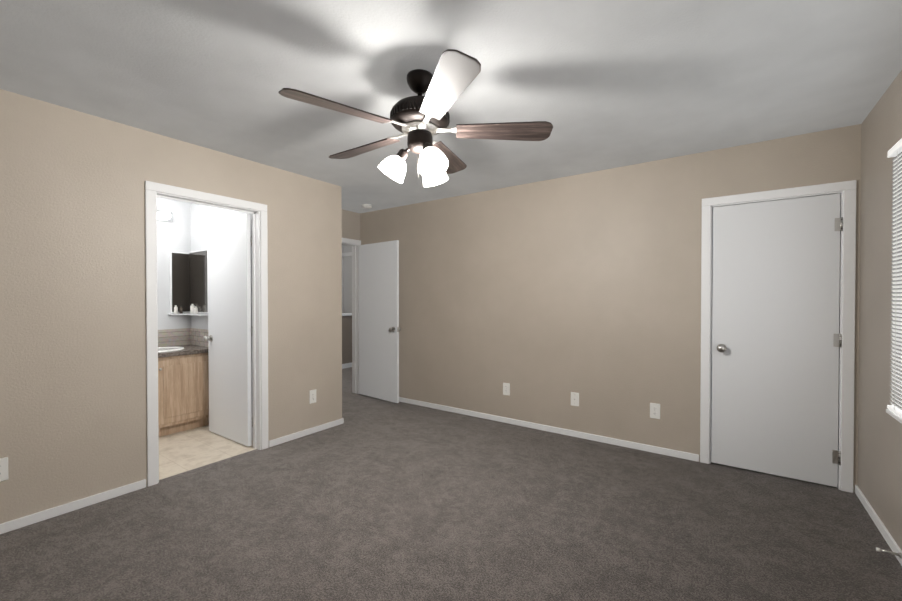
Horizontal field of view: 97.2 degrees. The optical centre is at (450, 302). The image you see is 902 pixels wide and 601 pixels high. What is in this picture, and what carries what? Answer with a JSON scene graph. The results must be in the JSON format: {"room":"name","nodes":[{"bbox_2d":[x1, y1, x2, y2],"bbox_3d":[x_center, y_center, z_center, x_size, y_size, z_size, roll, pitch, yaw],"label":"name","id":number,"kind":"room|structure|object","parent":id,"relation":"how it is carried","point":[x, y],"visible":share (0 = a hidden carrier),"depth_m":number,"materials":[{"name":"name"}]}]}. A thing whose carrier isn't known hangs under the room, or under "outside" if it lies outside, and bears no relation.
{"room":"empty bedroom","nodes":[
{"label":"empty bedroom","id":0,"kind":"room"},
{"bbox_2d":[0,89,341,523],"bbox_3d":[-2.256,0.049,2.650,0.120,2.465,3.720,0,1,35],"label":"wall","id":1,"kind":"structure","parent":0,"point":[73,407],"depth_m":2.55,"materials":[{"name":"beige paint"}]},
{"bbox_2d":[0,457,8,481],"bbox_3d":[-2.503,0.931,2.197,0.008,0.128,0.078,0,1,35],"label":"electrical outlet","id":2,"kind":"object","parent":1,"relation":"attached to","point":[4,476],"visible":1,"depth_m":2.21,"materials":[{"name":"white plastic"}]},
{"bbox_2d":[0,479,145,533],"bbox_3d":[-2.649,1.260,1.989,0.013,0.056,1.867,0,1,35],"label":"baseboard","id":3,"kind":"structure","parent":1,"relation":"attached to","point":[15,524],"depth_m":2.43,"materials":[{"name":"white wood"}]},
{"bbox_2d":[145,181,268,486],"bbox_3d":[-1.907,0.217,3.146,0.152,2.118,0.880,0,1,35],"label":"door frame","id":4,"kind":"structure","parent":1,"relation":"attached to","point":[257,211],"depth_m":3.12,"materials":[{"name":"white wood"}]},
{"bbox_2d":[269,418,343,446],"bbox_3d":[-1.372,1.242,3.803,0.013,0.056,0.777,0,1,35],"label":"baseboard","id":5,"kind":"structure","parent":1,"relation":"attached to","point":[299,434],"depth_m":3.77,"materials":[{"name":"white wood"}]},
{"bbox_2d":[309,389,315,403],"bbox_3d":[-1.337,0.914,3.852,0.008,0.128,0.078,0,1,35],"label":"electrical outlet","id":6,"kind":"object","parent":1,"relation":"attached to","point":[312,396],"visible":1,"depth_m":3.84,"materials":[{"name":"white plastic"}]},
{"bbox_2d":[157,197,190,329],"bbox_3d":[-3.452,0.039,3.627,0.120,2.465,2.140,0,1,35],"label":"wall","id":7,"kind":"structure","parent":0,"point":[174,235],"depth_m":4.20,"materials":[{"name":"white paint"}]},
{"bbox_2d":[157,210,172,221],"bbox_3d":[-3.135,-0.891,3.835,0.144,0.100,0.820,0,1,35],"label":"sconce","id":8,"kind":"object","parent":7,"relation":"attached to","point":[166,216],"visible":0.25,"depth_m":4.09,"materials":[{"name":"white glass"}]},
{"bbox_2d":[159,425,254,479],"bbox_3d":[-2.702,1.304,3.405,1.615,0.060,2.620,0,1,35],"label":"floor","id":9,"kind":"structure","parent":0,"point":[185,451],"depth_m":3.44,"materials":[{"name":"tile"}]},
{"bbox_2d":[158,352,208,436],"bbox_3d":[-3.072,0.892,3.581,0.560,0.760,1.548,0,1,35],"label":"bathroom vanity","id":10,"kind":"object","parent":9,"relation":"on","point":[183,380],"depth_m":3.83,"materials":[{"name":"brown wood"}]},
{"bbox_2d":[158,344,207,355],"bbox_3d":[-3.078,0.492,3.575,0.553,0.040,1.558,0,1,35],"label":"countertop","id":11,"kind":"structure","parent":10,"relation":"on","point":[175,349],"depth_m":3.93,"materials":[{"name":"grey stone"}]},
{"bbox_2d":[190,203,252,439],"bbox_3d":[-2.240,0.035,4.009,1.420,2.465,0.120,0,1,35],"label":"wall","id":12,"kind":"structure","parent":0,"point":[202,216],"depth_m":4.19,"materials":[{"name":"white paint"}]},
{"bbox_2d":[168,249,207,315],"bbox_3d":[-2.728,-0.204,4.138,0.469,0.680,0.224,0,1,35],"label":"upper cabinet","id":13,"kind":"object","parent":12,"relation":"attached to","point":[188,272],"visible":0.9,"depth_m":4.22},
{"bbox_2d":[203,213,252,445],"bbox_3d":[-2.053,0.243,3.677,0.746,2.032,0.172,0,1,35],"label":"bathroom door","id":14,"kind":"structure","parent":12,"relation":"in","point":[228,338],"depth_m":3.63,"materials":[{"name":"white wood"}]},
{"bbox_2d":[342,246,342,312],"bbox_3d":[-3.321,0.500,7.515,0.140,3.465,3.400,0,1,35],"label":"wall","id":15,"kind":"structure","parent":0,"point":[342,246],"depth_m":8.77,"materials":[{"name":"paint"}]},
{"bbox_2d":[342,313,351,368],"bbox_3d":[-2.430,0.728,6.889,0.180,1.020,3.400,0,1,35],"label":"wall","id":16,"kind":"structure","parent":0,"point":[346,340],"depth_m":7.46,"materials":[{"name":"paint"}]},
{"bbox_2d":[343,245,351,312],"bbox_3d":[-1.193,-0.005,8.005,2.750,2.465,0.140,0,1,35],"label":"wall","id":17,"kind":"structure","parent":0,"point":[346,278],"depth_m":8.72,"materials":[{"name":"paint"}]},
{"bbox_2d":[342,209,359,239],"bbox_3d":[-1.581,0.024,5.067,0.120,2.465,1.010,0,1,35],"label":"wall","id":18,"kind":"structure","parent":0,"point":[350,224],"depth_m":5.30,"materials":[{"name":"beige paint"}]},
{"bbox_2d":[342,238,360,393],"bbox_3d":[-1.533,0.209,5.136,0.152,2.095,0.905,0,1,35],"label":"door frame","id":19,"kind":"structure","parent":18,"relation":"attached to","point":[354,244],"depth_m":5.43,"materials":[{"name":"white wood"}]},
{"bbox_2d":[0,367,901,600],"bbox_3d":[-1.151,1.299,3.841,7.930,0.060,6.920,0,1,35],"label":"floor carpet","id":20,"kind":"object","parent":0,"point":[372,499],"visible":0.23,"depth_m":2.25,"materials":[{"name":"grey carpet"}]},
{"bbox_2d":[0,0,901,245],"bbox_3d":[-1.151,-1.236,3.815,7.930,0.080,6.920,0,1,35],"label":"ceiling","id":21,"kind":"structure","parent":0,"point":[599,85],"depth_m":2.04,"materials":[{"name":"paint"}]},
{"bbox_2d":[361,204,371,208],"bbox_3d":[-1.048,-1.187,4.942,0.128,0.040,0.128,0,1,35],"label":"smoke detector","id":22,"kind":"object","parent":21,"relation":"attached to","point":[367,206],"visible":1,"depth_m":4.90,"materials":[{"name":"white plastic"}]},
{"bbox_2d":[279,49,552,186],"bbox_3d":[-0.204,-0.902,2.110,1.270,0.552,1.331,0,1,35],"label":"ceiling fan","id":23,"kind":"object","parent":21,"relation":"hanging from","point":[419,120],"visible":1,"depth_m":2.01,"materials":[{"name":"brown wood"}]},
{"bbox_2d":[360,124,860,492],"bbox_3d":[0.776,0.034,4.098,5.090,2.465,0.120,0,1,35],"label":"wall","id":24,"kind":"structure","parent":0,"point":[545,298],"depth_m":3.71,"materials":[{"name":"beige paint"}]},
{"bbox_2d":[359,240,400,402],"bbox_3d":[-0.961,0.240,5.126,0.764,2.009,0.172,0,1,35],"label":"entry door","id":25,"kind":"structure","parent":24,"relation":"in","point":[379,328],"depth_m":5.10,"materials":[{"name":"white wood"}]},
{"bbox_2d":[503,383,509,395],"bbox_3d":[0.580,0.911,4.167,0.078,0.128,0.008,0,1,35],"label":"electrical outlet","id":26,"kind":"object","parent":24,"relation":"attached to","point":[506,388],"visible":1,"depth_m":4.16,"materials":[{"name":"white plastic"}]},
{"bbox_2d":[399,397,698,461],"bbox_3d":[0.368,1.236,4.315,3.947,0.056,0.013,0,1,35],"label":"baseboard","id":27,"kind":"structure","parent":24,"relation":"attached to","point":[649,448],"depth_m":3.80,"materials":[{"name":"white wood"}]},
{"bbox_2d":[571,392,578,405],"bbox_3d":[1.167,0.915,3.749,0.078,0.128,0.014,0,1,35],"label":"electrical outlet","id":28,"kind":"object","parent":24,"relation":"attached to","point":[574,398],"visible":1,"depth_m":3.75,"materials":[{"name":"white plastic"}]},
{"bbox_2d":[650,403,659,418],"bbox_3d":[1.724,0.919,3.360,0.078,0.128,0.008,0,1,35],"label":"electrical outlet","id":29,"kind":"object","parent":24,"relation":"attached to","point":[655,410],"visible":1,"depth_m":3.36,"materials":[{"name":"white plastic"}]},
{"bbox_2d":[711,193,842,486],"bbox_3d":[2.367,0.262,2.930,0.740,2.009,0.172,0,1,35],"label":"closet door","id":30,"kind":"structure","parent":24,"relation":"in","point":[776,340],"depth_m":2.90,"materials":[{"name":"white wood"}]},
{"bbox_2d":[700,180,856,492],"bbox_3d":[2.379,0.231,2.961,0.873,2.095,0.136,0,1,35],"label":"trim","id":31,"kind":"structure","parent":24,"relation":"attached to","point":[846,190],"depth_m":2.71,"materials":[{"name":"white wood"}]},
{"bbox_2d":[858,70,901,549],"bbox_3d":[1.411,0.069,0.684,0.120,2.465,4.730,0,1,35],"label":"wall","id":32,"kind":"structure","parent":0,"point":[879,457],"depth_m":2.30,"materials":[{"name":"beige paint"}]},
{"bbox_2d":[855,485,901,565],"bbox_3d":[1.391,1.272,0.784,0.013,0.056,4.610,0,1,35],"label":"baseboard","id":33,"kind":"structure","parent":32,"relation":"attached to","point":[879,524],"depth_m":2.24,"materials":[{"name":"white wood"}]},
{"bbox_2d":[876,547,901,557],"bbox_3d":[2.166,1.238,1.969,0.085,0.023,0.024,0,1,35],"label":"doorstop","id":34,"kind":"object","parent":33,"relation":"attached to","point":[899,554],"visible":0.96,"depth_m":1.96,"materials":[{"name":"silver metal"}]},
{"bbox_2d":[886,409,901,423],"bbox_3d":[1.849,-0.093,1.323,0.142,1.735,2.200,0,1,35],"label":"window sill","id":35,"kind":"structure","parent":32,"relation":"in","point":[893,415],"depth_m":2.01,"materials":[{"name":"white"}]},
{"bbox_2d":[887,139,901,417],"bbox_3d":[1.798,-0.110,1.359,0.054,1.361,1.822,0,1,35],"label":"window blinds","id":36,"kind":"object","parent":32,"relation":"attached to","point":[895,150],"visible":1,"depth_m":2.02,"materials":[{"name":"white plastic"}]}
]}

